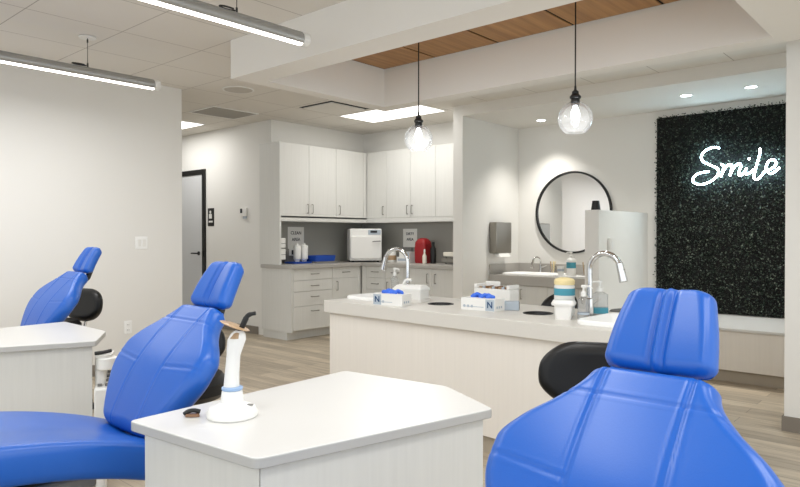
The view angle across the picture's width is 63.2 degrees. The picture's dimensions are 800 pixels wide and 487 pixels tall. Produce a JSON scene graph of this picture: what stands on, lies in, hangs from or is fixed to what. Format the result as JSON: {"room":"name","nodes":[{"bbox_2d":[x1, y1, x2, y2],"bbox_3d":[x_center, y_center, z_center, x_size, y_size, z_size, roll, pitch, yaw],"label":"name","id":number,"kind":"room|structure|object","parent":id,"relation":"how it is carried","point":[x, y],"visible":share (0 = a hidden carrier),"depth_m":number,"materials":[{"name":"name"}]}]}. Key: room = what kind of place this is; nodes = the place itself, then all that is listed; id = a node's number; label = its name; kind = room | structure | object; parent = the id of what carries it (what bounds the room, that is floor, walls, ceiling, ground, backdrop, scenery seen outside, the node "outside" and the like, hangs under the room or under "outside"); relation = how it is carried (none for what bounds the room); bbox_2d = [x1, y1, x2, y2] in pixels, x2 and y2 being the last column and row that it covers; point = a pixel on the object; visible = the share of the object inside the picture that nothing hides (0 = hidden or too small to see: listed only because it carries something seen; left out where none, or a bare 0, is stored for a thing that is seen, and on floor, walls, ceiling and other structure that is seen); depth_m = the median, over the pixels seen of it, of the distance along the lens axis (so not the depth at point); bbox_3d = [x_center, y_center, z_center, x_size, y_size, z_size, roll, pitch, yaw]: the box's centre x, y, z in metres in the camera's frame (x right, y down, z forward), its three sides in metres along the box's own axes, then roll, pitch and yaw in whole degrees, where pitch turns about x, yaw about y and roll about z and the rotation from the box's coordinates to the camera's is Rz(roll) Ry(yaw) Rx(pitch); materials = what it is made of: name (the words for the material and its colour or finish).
{"room":"dental clinic","nodes":[
{"label":"dental clinic","id":0,"kind":"room"},
{"bbox_2d":[0,63,181,364],"bbox_3d":[-5.019,-0.141,3.388,0.130,2.730,8.425,1,1,41],"label":"wall","id":1,"kind":"structure","parent":0,"point":[85,162],"depth_m":5.85,"materials":[{"name":"paint"}]},
{"bbox_2d":[124,321,131,333],"bbox_3d":[-2.546,0.784,6.087,0.010,0.120,0.076,1,1,41],"label":"power outlet","id":2,"kind":"object","parent":1,"relation":"attached to","point":[127,324],"visible":1,"depth_m":6.08,"materials":[{"name":"white plastic"}]},
{"bbox_2d":[135,237,147,248],"bbox_3d":[-2.456,-0.006,6.179,0.010,0.120,0.120,1,1,41],"label":"light switch","id":3,"kind":"object","parent":1,"relation":"attached to","point":[140,242],"visible":1,"depth_m":6.18,"materials":[{"name":"white plastic"}]},
{"bbox_2d":[182,120,266,334],"bbox_3d":[-3.350,-0.211,9.805,4.585,2.730,0.150,1,1,41],"label":"wall","id":4,"kind":"structure","parent":0,"point":[229,156],"depth_m":8.69,"materials":[{"name":"paint"}]},
{"bbox_2d":[182,169,205,304],"bbox_3d":[-3.157,0.053,9.491,1.075,2.210,0.067,1,1,41],"label":"door","id":5,"kind":"structure","parent":4,"relation":"in","point":[193,187],"depth_m":9.36,"materials":[{"name":"black metal"}]},
{"bbox_2d":[208,208,213,225],"bbox_3d":[-2.639,-0.368,9.065,0.150,0.250,0.011,1,1,41],"label":"restroom sign","id":6,"kind":"object","parent":4,"relation":"attached to","point":[210,210],"visible":1,"depth_m":9.06,"materials":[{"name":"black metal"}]},
{"bbox_2d":[222,323,257,333],"bbox_3d":[-2.275,1.116,8.760,1.200,0.100,0.012,1,1,41],"label":"baseboard","id":7,"kind":"structure","parent":4,"relation":"attached to","point":[253,329],"depth_m":8.47,"materials":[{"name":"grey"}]},
{"bbox_2d":[267,119,452,152],"bbox_3d":[-0.268,-1.407,8.100,2.275,0.300,1.700,1,1,41],"label":"trim","id":8,"kind":"structure","parent":4,"relation":"attached to","point":[436,134],"depth_m":8.76,"materials":[{"name":"paint"}]},
{"bbox_2d":[0,0,785,135],"bbox_3d":[-1.624,-1.641,5.692,13.000,0.220,9.600,1,1,41],"label":"ceiling","id":9,"kind":"structure","parent":0,"point":[189,53],"depth_m":5.17,"materials":[{"name":"paint"}]},
{"bbox_2d":[0,35,160,90],"bbox_3d":[-2.762,-1.362,4.258,0.120,0.307,2.520,1,1,41],"label":"tube light","id":10,"kind":"object","parent":9,"relation":"hanging from","point":[74,69],"visible":1,"depth_m":4.72,"materials":[{"name":"silver metal"}]},
{"bbox_2d":[0,61,153,89],"bbox_3d":[-2.757,-1.216,4.266,0.043,0.009,2.395,1,1,41],"label":"diffuser","id":11,"kind":"object","parent":10,"relation":"attached to","point":[28,64],"depth_m":4.72,"materials":[{"name":"white"}]},
{"bbox_2d":[182,121,205,128],"bbox_3d":[-3.192,-1.560,8.676,1.200,0.006,0.610,1,1,41],"label":"recessed light","id":12,"kind":"object","parent":9,"relation":"in","point":[185,124],"visible":0.24,"depth_m":8.50,"materials":[{"name":"white plastic"}]},
{"bbox_2d":[189,106,257,118],"bbox_3d":[-2.088,-1.549,7.720,0.520,0.008,0.620,1,1,41],"label":"ceiling vent","id":13,"kind":"object","parent":9,"relation":"in","point":[215,111],"visible":1,"depth_m":7.68,"materials":[{"name":"white plastic"}]},
{"bbox_2d":[140,0,310,47],"bbox_3d":[-1.407,-1.349,3.059,0.120,0.307,2.520,1,1,41],"label":"tube light","id":14,"kind":"object","parent":9,"relation":"hanging from","point":[220,14],"visible":1,"depth_m":3.58,"materials":[{"name":"silver metal"}]},
{"bbox_2d":[222,86,253,93],"bbox_3d":[-1.617,-1.536,6.502,0.310,0.008,0.310,1,1,41],"label":"ceiling speaker","id":15,"kind":"object","parent":9,"relation":"attached to","point":[232,89],"visible":1,"depth_m":6.47,"materials":[{"name":"white plastic"}]},
{"bbox_2d":[224,87,251,92],"bbox_3d":[-1.617,-1.537,6.502,0.278,0.005,0.278,1,1,41],"label":"grille","id":16,"kind":"object","parent":15,"relation":"attached to","point":[228,89],"depth_m":6.47,"materials":[{"name":"grey paint"}]},
{"bbox_2d":[299,101,367,114],"bbox_3d":[-0.753,-1.543,7.433,0.540,0.014,0.580,1,1,41],"label":"ceiling vent","id":17,"kind":"object","parent":9,"relation":"in","point":[331,107],"visible":1,"depth_m":7.39,"materials":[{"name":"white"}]},
{"bbox_2d":[339,105,445,122],"bbox_3d":[-0.103,-1.550,7.752,1.190,0.006,0.620,1,1,41],"label":"recessed light","id":18,"kind":"object","parent":9,"relation":"in","point":[373,116],"visible":0.83,"depth_m":7.75,"materials":[{"name":"white plastic"}]},
{"bbox_2d":[357,0,663,68],"bbox_3d":[0.598,-1.591,4.401,3.140,0.033,1.310,1,1,41],"label":"ceiling reveal","id":19,"kind":"structure","parent":9,"relation":"attached to","point":[661,2],"depth_m":4.68,"materials":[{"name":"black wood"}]},
{"bbox_2d":[352,47,433,68],"bbox_3d":[-0.350,-1.580,5.235,0.568,0.006,1.278,1,1,41],"label":"wood panel","id":20,"kind":"object","parent":19,"relation":"attached to","point":[399,56],"visible":0.36,"depth_m":5.55,"materials":[{"name":"brown wood"}]},
{"bbox_2d":[403,30,496,56],"bbox_3d":[0.107,-1.575,4.830,0.610,0.006,1.278,1,1,41],"label":"wood panel","id":21,"kind":"object","parent":19,"relation":"attached to","point":[463,40],"visible":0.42,"depth_m":5.12,"materials":[{"name":"brown wood"}]},
{"bbox_2d":[414,42,422,139],"bbox_3d":[0.137,-1.129,4.807,0.210,0.884,0.210,1,1,41],"label":"pendant lamp","id":22,"kind":"object","parent":21,"relation":"hanging from","point":[418,121],"visible":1,"depth_m":4.79,"materials":[{"name":"black metal"}]},
{"bbox_2d":[414,112,422,128],"bbox_3d":[0.137,-0.914,4.809,0.068,0.120,0.068,1,1,41],"label":"socket","id":23,"kind":"object","parent":22,"relation":"attached to","point":[418,122],"depth_m":4.79,"materials":[{"name":"black metal"}]},
{"bbox_2d":[469,10,571,41],"bbox_3d":[0.583,-1.571,4.409,0.617,0.006,1.278,1,1,41],"label":"wood panel","id":24,"kind":"object","parent":19,"relation":"attached to","point":[541,21],"visible":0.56,"depth_m":4.71,"materials":[{"name":"brown wood"}]},
{"bbox_2d":[546,0,660,24],"bbox_3d":[1.060,-1.566,3.987,0.613,0.006,1.278,1,1,41],"label":"wood panel","id":25,"kind":"object","parent":19,"relation":"attached to","point":[586,10],"visible":0.83,"depth_m":4.33,"materials":[{"name":"brown wood"}]},
{"bbox_2d":[570,2,580,119],"bbox_3d":[1.074,-1.120,3.978,0.210,0.884,0.210,1,1,41],"label":"pendant lamp","id":26,"kind":"object","parent":25,"relation":"hanging from","point":[575,97],"visible":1,"depth_m":3.97,"materials":[{"name":"black metal"}]},
{"bbox_2d":[570,86,580,105],"bbox_3d":[1.074,-0.905,3.981,0.068,0.120,0.068,1,1,41],"label":"socket","id":27,"kind":"object","parent":26,"relation":"attached to","point":[575,97],"depth_m":3.96,"materials":[{"name":"black metal"}]},
{"bbox_2d":[362,221,452,223],"bbox_3d":[0.345,-0.200,8.806,2.275,2.730,0.150,1,1,41],"label":"wall","id":28,"kind":"structure","parent":0,"point":[439,221],"depth_m":8.90,"materials":[{"name":"paint"}]},
{"bbox_2d":[281,216,452,222],"bbox_3d":[-0.286,-0.308,8.083,2.255,0.061,1.763,1,1,41],"label":"rail","id":29,"kind":"object","parent":28,"relation":"attached to","point":[283,218],"visible":0.82,"depth_m":8.48,"materials":[{"name":"grey laminate"}]},
{"bbox_2d":[281,142,335,217],"bbox_3d":[-1.240,-0.796,8.356,0.310,0.908,0.913,1,1,41],"label":"upper cabinet","id":30,"kind":"object","parent":29,"relation":"on","point":[308,173],"visible":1,"depth_m":8.25,"materials":[{"name":"grey laminate"}]},
{"bbox_2d":[335,149,366,217],"bbox_3d":[-0.741,-0.802,8.919,0.310,0.908,0.588,1,1,41],"label":"upper cabinet","id":31,"kind":"object","parent":29,"relation":"on","point":[351,167],"visible":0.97,"depth_m":8.83,"materials":[{"name":"grey laminate"}]},
{"bbox_2d":[367,151,385,217],"bbox_3d":[-0.265,-0.803,8.999,0.361,0.908,0.250,1,1,41],"label":"upper cabinet","id":32,"kind":"object","parent":29,"relation":"on","point":[376,161],"visible":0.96,"depth_m":8.93,"materials":[{"name":"grey laminate"}]},
{"bbox_2d":[386,145,435,217],"bbox_3d":[0.192,-0.799,8.596,0.853,0.908,0.250,1,1,41],"label":"upper cabinet","id":33,"kind":"object","parent":29,"relation":"on","point":[410,172],"visible":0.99,"depth_m":8.51,"materials":[{"name":"grey laminate"}]},
{"bbox_2d":[436,143,452,216],"bbox_3d":[0.768,-0.793,8.085,0.683,0.908,0.250,1,1,41],"label":"upper cabinet","id":34,"kind":"object","parent":29,"relation":"on","point":[444,152],"visible":0.17,"depth_m":8.15,"materials":[{"name":"grey laminate"}]},
{"bbox_2d":[92,329,799,486],"bbox_3d":[-1.815,1.271,3.622,15.500,0.100,13.000,1,1,41],"label":"floor","id":35,"kind":"structure","parent":0,"point":[756,412],"depth_m":5.35,"materials":[{"name":"brown wood"}]},
{"bbox_2d":[0,322,105,416],"bbox_3d":[-1.990,0.850,3.269,0.869,0.750,0.923,1,1,41],"label":"base cabinet","id":36,"kind":"object","parent":35,"relation":"on","point":[47,367],"visible":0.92,"depth_m":3.13,"materials":[{"name":"white laminate"}]},
{"bbox_2d":[0,322,105,352],"bbox_3d":[-1.990,0.488,3.265,0.869,0.027,0.923,1,1,41],"label":"countertop","id":37,"kind":"structure","parent":36,"relation":"on","point":[58,335],"depth_m":3.28,"materials":[{"name":"white"}]},
{"bbox_2d":[20,247,101,325],"bbox_3d":[-2.591,0.624,3.836,0.563,1.189,1.603,1,1,41],"label":"dental chair","id":38,"kind":"object","parent":35,"relation":"on","point":[53,302],"visible":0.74,"depth_m":4.18,"materials":[{"name":"blue leather"}]},
{"bbox_2d":[64,288,102,408],"bbox_3d":[-2.525,0.775,4.713,0.549,0.868,0.611,0,1,26],"label":"stool","id":39,"kind":"object","parent":35,"relation":"on","point":[89,307],"visible":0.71,"depth_m":4.84,"materials":[{"name":"black leather"}]},
{"bbox_2d":[94,349,116,486],"bbox_3d":[-1.476,0.875,3.280,0.103,0.698,0.170,0,1,-17],"label":"dental delivery unit","id":40,"kind":"object","parent":35,"relation":"on","point":[104,360],"visible":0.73,"depth_m":3.20,"materials":[{"name":"white plastic"}]},
{"bbox_2d":[94,349,113,357],"bbox_3d":[-1.484,0.545,3.263,0.145,0.038,0.125,1,1,41],"label":"tray","id":41,"kind":"object","parent":40,"relation":"on","point":[108,353],"depth_m":3.21,"materials":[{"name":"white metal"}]},
{"bbox_2d":[0,261,243,486],"bbox_3d":[-1.173,0.657,1.914,0.563,1.165,1.603,1,1,41],"label":"dental chair","id":42,"kind":"object","parent":35,"relation":"on","point":[168,365],"visible":0.95,"depth_m":2.12,"materials":[{"name":"blue leather"}]},
{"bbox_2d":[194,330,225,404],"bbox_3d":[-0.986,0.795,2.867,0.549,0.868,0.611,0,1,-18],"label":"stool","id":43,"kind":"object","parent":35,"relation":"on","point":[213,392],"visible":0.02,"depth_m":2.78,"materials":[{"name":"black leather"}]},
{"bbox_2d":[262,267,331,339],"bbox_3d":[-1.287,0.738,8.211,0.628,0.868,0.657,1,1,41],"label":"base cabinet","id":44,"kind":"object","parent":35,"relation":"on","point":[292,299],"visible":0.91,"depth_m":8.00,"materials":[{"name":"grey laminate"}]},
{"bbox_2d":[131,371,491,486],"bbox_3d":[-0.207,0.864,1.933,0.724,0.750,0.914,1,1,41],"label":"base cabinet","id":45,"kind":"object","parent":35,"relation":"on","point":[344,428],"visible":1,"depth_m":1.77,"materials":[{"name":"white"}]},
{"bbox_2d":[183,408,200,416],"bbox_3d":[-0.590,0.478,1.840,0.049,0.022,0.020,0,1,0],"label":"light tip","id":46,"kind":"object","parent":45,"relation":"on","point":[192,412],"visible":1,"depth_m":1.83,"materials":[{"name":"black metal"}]},
{"bbox_2d":[206,311,257,422],"bbox_3d":[-0.476,0.341,1.843,0.142,0.298,0.142,0,1,0],"label":"light","id":47,"kind":"object","parent":45,"relation":"on","point":[232,407],"visible":1,"depth_m":1.82,"materials":[{"name":"white plastic"}]},
{"bbox_2d":[326,266,361,333],"bbox_3d":[-0.695,0.730,8.881,0.628,0.868,1.128,1,1,41],"label":"base cabinet","id":48,"kind":"object","parent":35,"relation":"on","point":[346,281],"visible":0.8,"depth_m":8.44,"materials":[{"name":"grey laminate"}]},
{"bbox_2d":[261,222,452,269],"bbox_3d":[-0.304,0.015,8.076,2.268,0.579,1.803,1,1,41],"label":"countertop","id":49,"kind":"structure","parent":48,"relation":"on","point":[320,238],"depth_m":8.74,"materials":[{"name":"grey"}]},
{"bbox_2d":[259,141,280,264],"bbox_3d":[-1.588,-0.495,8.081,0.405,1.505,0.088,1,1,41],"label":"end panel","id":50,"kind":"object","parent":49,"relation":"on","point":[269,153],"visible":1,"depth_m":8.04,"materials":[{"name":"grey laminate"}]},
{"bbox_2d":[284,249,300,262],"bbox_3d":[-1.395,0.160,8.446,0.060,0.190,0.240,1,1,41],"label":"rack","id":51,"kind":"object","parent":49,"relation":"on","point":[289,254],"visible":0.33,"depth_m":8.38,"materials":[{"name":"grey"}]},
{"bbox_2d":[288,227,303,248],"bbox_3d":[-1.369,-0.075,8.555,0.005,0.285,0.270,1,1,41],"label":"sign","id":52,"kind":"object","parent":49,"relation":"attached to","point":[295,234],"visible":0.99,"depth_m":8.55,"materials":[{"name":"white paper"}]},
{"bbox_2d":[285,261,311,263],"bbox_3d":[-1.305,0.245,8.338,0.200,0.022,0.315,1,1,41],"label":"tray","id":53,"kind":"object","parent":49,"relation":"on","point":[294,262],"visible":1,"depth_m":8.26,"materials":[{"name":"blue plastic"}]},
{"bbox_2d":[293,243,300,261],"bbox_3d":[-1.317,0.113,8.323,0.096,0.238,0.096,1,1,41],"label":"squeeze bottle","id":54,"kind":"object","parent":53,"relation":"on","point":[296,248],"visible":1,"depth_m":8.29,"materials":[{"name":"white plastic"}]},
{"bbox_2d":[301,243,307,260],"bbox_3d":[-1.239,0.112,8.411,0.096,0.238,0.096,1,1,41],"label":"squeeze bottle","id":55,"kind":"object","parent":53,"relation":"on","point":[304,248],"visible":0.98,"depth_m":8.37,"materials":[{"name":"white plastic"}]},
{"bbox_2d":[311,261,339,262],"bbox_3d":[-1.042,0.243,8.597,0.290,0.020,0.408,1,1,41],"label":"mat","id":56,"kind":"object","parent":49,"relation":"on","point":[311,261],"visible":0.74,"depth_m":8.47,"materials":[{"name":"grey"}]},
{"bbox_2d":[307,255,335,261],"bbox_3d":[-1.047,0.194,8.583,0.220,0.075,0.355,1,1,41],"label":"tray","id":57,"kind":"object","parent":56,"relation":"on","point":[316,258],"visible":0.83,"depth_m":8.49,"materials":[{"name":"blue plastic"}]},
{"bbox_2d":[347,229,381,261],"bbox_3d":[-0.488,0.025,8.876,0.430,0.450,0.472,0,1,-11],"label":"autoclave","id":58,"kind":"object","parent":49,"relation":"on","point":[362,244],"visible":0.98,"depth_m":8.69,"materials":[{"name":"white plastic"}]},
{"bbox_2d":[397,257,414,262],"bbox_3d":[0.107,0.215,8.666,0.200,0.075,0.242,0,1,37],"label":"carton","id":59,"kind":"object","parent":49,"relation":"on","point":[399,259],"visible":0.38,"depth_m":8.58,"materials":[{"name":"white cardboard"}]},
{"bbox_2d":[403,229,416,246],"bbox_3d":[0.138,-0.075,8.863,0.250,0.250,0.005,1,1,41],"label":"sign","id":60,"kind":"object","parent":49,"relation":"attached to","point":[409,235],"visible":1,"depth_m":8.87,"materials":[{"name":"white paper"}]},
{"bbox_2d":[415,238,431,262],"bbox_3d":[0.301,0.092,8.454,0.180,0.325,0.170,1,1,41],"label":"sharps container","id":61,"kind":"object","parent":49,"relation":"on","point":[421,244],"visible":0.83,"depth_m":8.39,"materials":[{"name":"red plastic"}]},
{"bbox_2d":[430,242,435,263],"bbox_3d":[0.426,0.118,8.331,0.076,0.275,0.076,1,1,41],"label":"bottle","id":62,"kind":"object","parent":49,"relation":"on","point":[432,249],"visible":1,"depth_m":8.30,"materials":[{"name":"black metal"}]},
{"bbox_2d":[442,228,452,263],"bbox_3d":[0.744,0.033,8.131,0.420,0.450,0.245,1,1,41],"label":"rack","id":63,"kind":"object","parent":49,"relation":"on","point":[445,260],"visible":0.3,"depth_m":8.14,"materials":[{"name":"grey paint"}]},
{"bbox_2d":[362,266,384,293],"bbox_3d":[-0.160,0.732,8.724,0.428,0.868,0.652,1,1,41],"label":"base cabinet","id":64,"kind":"object","parent":35,"relation":"on","point":[373,278],"visible":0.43,"depth_m":8.51,"materials":[{"name":"grey laminate"}]},
{"bbox_2d":[385,267,403,289],"bbox_3d":[0.121,0.735,8.476,0.318,0.868,0.652,1,1,41],"label":"base cabinet","id":65,"kind":"object","parent":35,"relation":"on","point":[391,281],"visible":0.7,"depth_m":8.28,"materials":[{"name":"grey laminate"}]},
{"bbox_2d":[404,268,452,297],"bbox_3d":[0.583,0.739,8.066,0.913,0.868,0.652,1,1,41],"label":"base cabinet","id":66,"kind":"object","parent":35,"relation":"on","point":[439,281],"visible":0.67,"depth_m":7.81,"materials":[{"name":"grey laminate"}]},
{"bbox_2d":[330,313,562,451],"bbox_3d":[0.580,0.862,4.196,2.360,0.706,0.720,1,1,44],"label":"base panel","id":67,"kind":"object","parent":35,"relation":"on","point":[499,372],"visible":0.2,"depth_m":3.94,"materials":[{"name":"laminate"}]},
{"bbox_2d":[324,296,618,342],"bbox_3d":[0.580,0.464,4.191,2.420,0.088,0.780,1,1,44],"label":"countertop","id":68,"kind":"structure","parent":67,"relation":"on","point":[506,322],"depth_m":3.88,"materials":[{"name":"white stone"}]},
{"bbox_2d":[347,292,378,300],"bbox_3d":[-0.138,0.452,4.932,0.311,0.132,0.494,1,1,44],"label":"sink basin","id":69,"kind":"object","parent":68,"relation":"in","point":[367,296],"visible":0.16,"depth_m":4.81,"materials":[{"name":"white ceramic"}]},
{"bbox_2d":[373,288,411,306],"bbox_3d":[-0.053,0.362,4.418,0.236,0.110,0.122,0,1,33],"label":"glove box","id":70,"kind":"object","parent":68,"relation":"on","point":[388,297],"visible":1,"depth_m":4.37,"materials":[{"name":"white cardboard"}]},
{"bbox_2d":[373,294,391,304],"bbox_3d":[-0.118,0.379,4.389,0.150,0.070,0.025,1,1,41],"label":"print","id":71,"kind":"object","parent":70,"relation":"attached to","point":[378,299],"depth_m":4.39,"materials":[{"name":"grey"}]},
{"bbox_2d":[381,247,409,283],"bbox_3d":[-0.013,0.220,4.940,0.269,0.384,0.132,0,1,31],"label":"gooseneck faucet","id":72,"kind":"object","parent":68,"relation":"on","point":[385,258],"visible":0.77,"depth_m":4.88,"materials":[{"name":"silver metal"}]},
{"bbox_2d":[393,278,430,302],"bbox_3d":[0.082,0.332,4.692,0.240,0.165,0.170,0,1,29],"label":"box","id":73,"kind":"object","parent":68,"relation":"on","point":[420,293],"visible":0.8,"depth_m":4.62,"materials":[{"name":"white"}]},
{"bbox_2d":[412,298,430,302],"bbox_3d":[0.082,0.404,4.692,0.240,0.022,0.170,0,1,29],"label":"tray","id":74,"kind":"object","parent":73,"relation":"on","point":[418,300],"depth_m":4.59,"materials":[{"name":"white plastic"}]},
{"bbox_2d":[461,292,504,311],"bbox_3d":[0.524,0.365,4.119,0.251,0.111,0.122,1,1,39],"label":"glove box","id":75,"kind":"object","parent":68,"relation":"on","point":[477,301],"visible":1,"depth_m":4.07,"materials":[{"name":"white cardboard"}]},
{"bbox_2d":[463,299,493,310],"bbox_3d":[0.490,0.382,4.070,0.232,0.070,0.009,1,1,41],"label":"print","id":76,"kind":"object","parent":75,"relation":"attached to","point":[468,304],"depth_m":4.07,"materials":[{"name":"grey"}]},
{"bbox_2d":[474,281,518,300],"bbox_3d":[0.667,0.342,4.508,0.300,0.150,0.120,1,1,45],"label":"organizer","id":77,"kind":"object","parent":68,"relation":"on","point":[510,292],"visible":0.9,"depth_m":4.44,"materials":[{"name":"white plastic"}]},
{"bbox_2d":[505,301,519,310],"bbox_3d":[0.706,0.393,4.121,0.102,0.055,0.070,0,1,11],"label":"box","id":78,"kind":"object","parent":68,"relation":"on","point":[509,305],"visible":0.78,"depth_m":4.09,"materials":[{"name":"grey"}]},
{"bbox_2d":[523,311,552,314],"bbox_3d":[0.835,0.521,3.935,0.182,0.204,0.182,1,1,44],"label":"chute","id":79,"kind":"object","parent":68,"relation":"in","point":[525,312],"visible":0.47,"depth_m":3.99,"materials":[{"name":"black metal"}]},
{"bbox_2d":[551,299,575,319],"bbox_3d":[0.926,0.371,3.674,0.130,0.108,0.120,0,1,22],"label":"plastic tub","id":80,"kind":"object","parent":68,"relation":"on","point":[563,308],"visible":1,"depth_m":3.63,"materials":[{"name":"white plastic"}]},
{"bbox_2d":[554,277,574,315],"bbox_3d":[0.970,0.312,3.835,0.121,0.224,0.121,1,1,41],"label":"wipes canister","id":81,"kind":"object","parent":68,"relation":"on","point":[564,287],"visible":0.66,"depth_m":3.79,"materials":[{"name":"white plastic"}]},
{"bbox_2d":[577,285,592,314],"bbox_3d":[1.032,0.328,3.636,0.078,0.195,0.066,0,1,-4],"label":"pump bottle","id":82,"kind":"object","parent":68,"relation":"on","point":[583,293],"visible":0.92,"depth_m":3.62,"materials":[{"name":"white plastic"}]},
{"bbox_2d":[577,313,618,327],"bbox_3d":[1.191,0.467,3.493,0.334,0.132,0.444,1,1,44],"label":"sink basin","id":83,"kind":"object","parent":68,"relation":"in","point":[608,320],"visible":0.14,"depth_m":3.54,"materials":[{"name":"white ceramic"}]},
{"bbox_2d":[593,280,607,313],"bbox_3d":[1.179,0.321,3.845,0.100,0.205,0.071,0,1,11],"label":"soap dispenser bottle","id":84,"kind":"object","parent":68,"relation":"on","point":[597,310],"visible":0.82,"depth_m":3.82,"materials":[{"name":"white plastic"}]},
{"bbox_2d":[584,251,627,316],"bbox_3d":[1.175,0.233,3.665,0.257,0.385,0.134,1,1,44],"label":"gooseneck faucet","id":85,"kind":"object","parent":68,"relation":"on","point":[622,277],"visible":0.91,"depth_m":3.69,"materials":[{"name":"silver metal"}]},
{"bbox_2d":[501,284,584,308],"bbox_3d":[1.828,0.830,7.457,1.481,0.700,0.648,1,1,41],"label":"vanity cabinet","id":86,"kind":"object","parent":35,"relation":"on","point":[530,295],"visible":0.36,"depth_m":7.32,"materials":[{"name":"grey laminate"}]},
{"bbox_2d":[489,263,584,288],"bbox_3d":[1.824,0.364,7.445,1.483,0.228,0.663,1,1,41],"label":"countertop","id":87,"kind":"structure","parent":86,"relation":"on","point":[495,270],"depth_m":7.60,"materials":[{"name":"grey stone"}]},
{"bbox_2d":[502,271,565,276],"bbox_3d":[1.588,0.401,7.625,0.720,0.110,0.440,1,1,41],"label":"vanity sink","id":88,"kind":"object","parent":87,"relation":"in","point":[515,272],"visible":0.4,"depth_m":7.68,"materials":[{"name":"white ceramic"}]},
{"bbox_2d":[556,275,584,277],"bbox_3d":[2.006,0.365,7.048,0.610,0.015,0.230,1,1,41],"label":"tray","id":89,"kind":"object","parent":87,"relation":"on","point":[576,276],"visible":0.46,"depth_m":7.12,"materials":[{"name":"white plastic"}]},
{"bbox_2d":[566,252,575,275],"bbox_3d":[1.876,0.223,7.129,0.104,0.265,0.104,0,1,6],"label":"soap dispenser","id":90,"kind":"object","parent":89,"relation":"on","point":[571,262],"visible":1,"depth_m":7.09,"materials":[{"name":"white plastic"}]},
{"bbox_2d":[541,294,577,308],"bbox_3d":[0.965,0.775,4.705,0.549,0.868,0.611,-1,1,-40],"label":"stool","id":91,"kind":"object","parent":35,"relation":"on","point":[547,302],"visible":0.06,"depth_m":4.39,"materials":[{"name":"black leather"}]},
{"bbox_2d":[538,341,610,397],"bbox_3d":[0.623,0.802,2.176,0.549,0.868,0.611,0,1,17],"label":"stool","id":92,"kind":"object","parent":35,"relation":"on","point":[567,364],"visible":0.34,"depth_m":2.40,"materials":[{"name":"black leather"}]},
{"bbox_2d":[485,287,784,486],"bbox_3d":[0.070,0.677,0.821,0.563,1.149,1.603,1,1,41],"label":"dental chair","id":93,"kind":"object","parent":35,"relation":"on","point":[649,418],"visible":1,"depth_m":1.26,"materials":[{"name":"blue leather"}]},
{"bbox_2d":[712,314,784,388],"bbox_3d":[3.006,0.957,6.125,1.755,0.474,1.083,1,1,41],"label":"bench","id":94,"kind":"object","parent":35,"relation":"on","point":[751,348],"visible":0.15,"depth_m":5.53,"materials":[{"name":"laminate"}]},
{"bbox_2d":[453,105,517,298],"bbox_3d":[1.097,-0.189,7.840,0.132,2.730,1.340,1,1,41],"label":"wall","id":95,"kind":"structure","parent":0,"point":[485,154],"depth_m":7.54,"materials":[{"name":"paint"}]},
{"bbox_2d":[490,222,510,256],"bbox_3d":[1.217,-0.049,7.769,0.139,0.410,0.330,1,1,41],"label":"dispenser","id":96,"kind":"object","parent":95,"relation":"attached to","point":[500,232],"visible":1,"depth_m":7.68,"materials":[{"name":"silver metal"}]},
{"bbox_2d":[231,0,799,110],"bbox_3d":[1.425,-1.365,3.625,5.690,0.288,1.700,1,1,41],"label":"ceiling soffit","id":97,"kind":"structure","parent":0,"point":[346,30],"depth_m":4.37,"materials":[{"name":"white paint"}]},
{"bbox_2d":[585,210,647,310],"bbox_3d":[2.246,0.430,6.694,0.140,1.515,1.235,1,1,41],"label":"wall partition","id":98,"kind":"structure","parent":0,"point":[629,230],"depth_m":6.48,"materials":[{"name":"paint"}]},
{"bbox_2d":[608,238,613,250],"bbox_3d":[2.059,0.012,6.344,0.035,0.130,0.080,1,1,41],"label":"switch","id":99,"kind":"object","parent":98,"relation":"attached to","point":[610,240],"visible":0.92,"depth_m":6.32,"materials":[{"name":"white plastic"}]},
{"bbox_2d":[463,52,785,128],"bbox_3d":[2.461,-1.481,6.620,3.508,0.120,1.340,1,1,41],"label":"ceiling","id":100,"kind":"structure","parent":0,"point":[724,82],"depth_m":6.27,"materials":[{"name":"white paint"}]},
{"bbox_2d":[518,95,785,317],"bbox_3d":[2.853,-0.121,7.078,3.508,2.610,0.155,1,1,41],"label":"wall","id":101,"kind":"structure","parent":0,"point":[619,151],"depth_m":7.46,"materials":[{"name":"paint"}]},
{"bbox_2d":[535,171,612,252],"bbox_3d":[2.036,-0.368,7.673,0.970,0.970,0.029,1,1,41],"label":"round mirror","id":102,"kind":"object","parent":101,"relation":"attached to","point":[562,203],"visible":0.8,"depth_m":7.71,"materials":[{"name":"black mirror"}]},
{"bbox_2d":[653,100,785,317],"bbox_3d":[3.362,-0.329,6.451,1.670,2.086,0.100,1,1,41],"label":"wall","id":103,"kind":"structure","parent":101,"relation":"attached to","point":[723,238],"depth_m":6.55,"materials":[{"name":"black plant"}]},
{"bbox_2d":[692,146,779,184],"bbox_3d":[3.328,-0.783,6.448,0.799,0.384,0.099,1,1,41],"label":"sign","id":104,"kind":"object","parent":103,"relation":"attached to","point":[704,151],"visible":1,"depth_m":6.40,"materials":[{"name":"white"}]},
{"bbox_2d":[784,40,799,417],"bbox_3d":[4.384,-0.133,2.629,4.920,2.730,0.150,1,1,41],"label":"wall","id":105,"kind":"structure","parent":0,"point":[792,191],"depth_m":4.18,"materials":[{"name":"paint"}]},
{"bbox_2d":[781,414,799,433],"bbox_3d":[4.375,1.183,2.643,4.932,0.097,0.162,1,1,41],"label":"baseboard","id":106,"kind":"structure","parent":105,"relation":"attached to","point":[788,424],"depth_m":4.18,"materials":[{"name":"grey wood"}]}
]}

